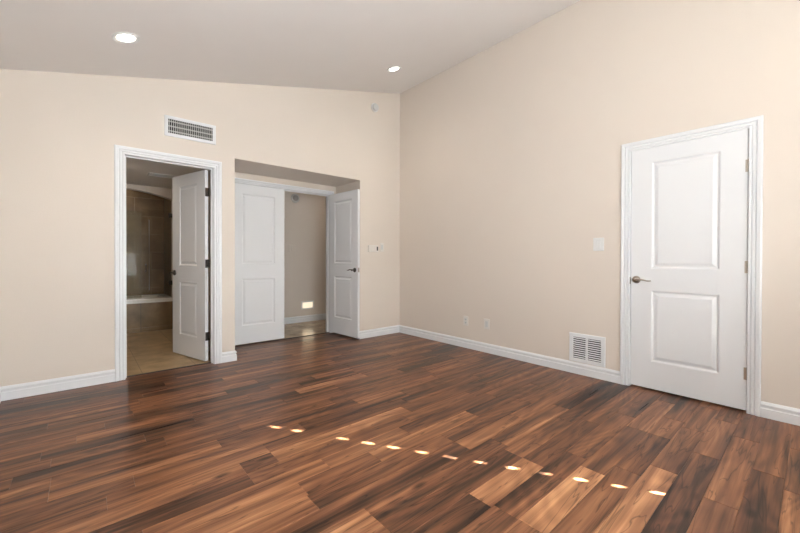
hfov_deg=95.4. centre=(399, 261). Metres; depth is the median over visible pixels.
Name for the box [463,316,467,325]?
wall outlet
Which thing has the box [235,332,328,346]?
trim
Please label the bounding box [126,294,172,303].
bathtub
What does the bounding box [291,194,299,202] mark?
door chime
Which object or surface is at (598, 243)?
light switch
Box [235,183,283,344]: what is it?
door
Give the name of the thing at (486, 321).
wall outlet
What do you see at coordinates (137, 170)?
ceiling
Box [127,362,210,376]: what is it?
trim
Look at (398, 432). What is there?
floor
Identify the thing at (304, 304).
step light
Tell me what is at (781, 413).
baseboard
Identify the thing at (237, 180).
door frame
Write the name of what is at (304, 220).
wall
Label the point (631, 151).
trim
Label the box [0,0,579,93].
ceiling
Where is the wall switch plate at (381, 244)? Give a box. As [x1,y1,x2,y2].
[380,243,383,251]
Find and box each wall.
[0,69,399,386]
[126,184,172,328]
[126,189,170,295]
[208,161,354,350]
[284,191,325,317]
[399,0,799,408]
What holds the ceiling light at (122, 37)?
attached to the ceiling at (351, 45)
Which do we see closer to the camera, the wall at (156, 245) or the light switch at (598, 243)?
the light switch at (598, 243)
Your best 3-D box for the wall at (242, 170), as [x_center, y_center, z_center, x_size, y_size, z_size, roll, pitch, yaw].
[-1.444,-0.076,4.769,1.827,2.268,0.625,0,1,-41]
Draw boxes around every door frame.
[114,144,221,381]
[235,178,333,332]
[620,115,763,416]
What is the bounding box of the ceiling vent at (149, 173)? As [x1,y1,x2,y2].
[147,172,175,178]
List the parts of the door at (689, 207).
handle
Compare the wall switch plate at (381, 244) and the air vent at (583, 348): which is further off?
the wall switch plate at (381, 244)
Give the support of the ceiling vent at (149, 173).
in the ceiling at (137, 170)
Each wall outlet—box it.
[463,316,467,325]
[484,319,489,329]
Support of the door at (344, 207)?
in the wall at (242, 170)
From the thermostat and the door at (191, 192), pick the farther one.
the thermostat
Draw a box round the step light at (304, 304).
[301,300,313,309]
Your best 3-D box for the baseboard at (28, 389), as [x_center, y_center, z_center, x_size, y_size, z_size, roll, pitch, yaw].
[-1.534,1.008,4.116,4.064,0.108,0.016,0,1,-41]
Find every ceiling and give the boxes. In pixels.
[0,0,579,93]
[126,158,204,188]
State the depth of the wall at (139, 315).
5.52 m
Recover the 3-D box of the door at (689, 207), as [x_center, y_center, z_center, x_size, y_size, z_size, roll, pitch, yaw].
[2.235,0.057,2.869,0.099,2.016,0.744,0,1,-41]
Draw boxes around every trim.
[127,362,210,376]
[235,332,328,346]
[630,151,631,384]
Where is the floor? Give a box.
[0,319,799,532]
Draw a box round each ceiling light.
[111,32,139,43]
[387,66,400,71]
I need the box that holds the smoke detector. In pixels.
[371,103,378,111]
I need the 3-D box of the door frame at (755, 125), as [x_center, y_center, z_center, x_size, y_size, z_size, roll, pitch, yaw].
[2.233,0.030,2.872,0.019,2.103,0.884,0,1,-41]
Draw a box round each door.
[169,170,209,360]
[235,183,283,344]
[329,189,359,337]
[630,129,748,409]
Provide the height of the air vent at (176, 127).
0.196 m
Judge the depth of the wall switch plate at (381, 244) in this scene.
5.22 m
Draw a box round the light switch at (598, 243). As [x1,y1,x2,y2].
[593,238,603,250]
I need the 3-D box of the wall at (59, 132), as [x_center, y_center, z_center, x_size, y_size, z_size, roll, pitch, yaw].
[-1.574,-0.754,4.155,4.304,3.632,0.120,0,1,-41]
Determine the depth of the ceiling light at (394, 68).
4.35 m
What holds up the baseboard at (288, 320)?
attached to the wall at (304, 220)
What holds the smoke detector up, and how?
attached to the wall at (59, 132)
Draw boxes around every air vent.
[164,114,215,144]
[569,332,605,367]
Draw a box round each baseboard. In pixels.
[0,325,398,400]
[127,325,172,333]
[284,313,325,323]
[399,325,799,425]
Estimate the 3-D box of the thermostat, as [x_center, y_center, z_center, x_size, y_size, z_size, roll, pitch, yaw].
[-0.378,-0.181,5.110,0.168,0.098,0.023,0,1,-41]
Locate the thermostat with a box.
[368,245,377,251]
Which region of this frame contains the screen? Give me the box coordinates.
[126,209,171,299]
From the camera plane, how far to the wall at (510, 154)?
3.52 m
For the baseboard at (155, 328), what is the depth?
5.47 m

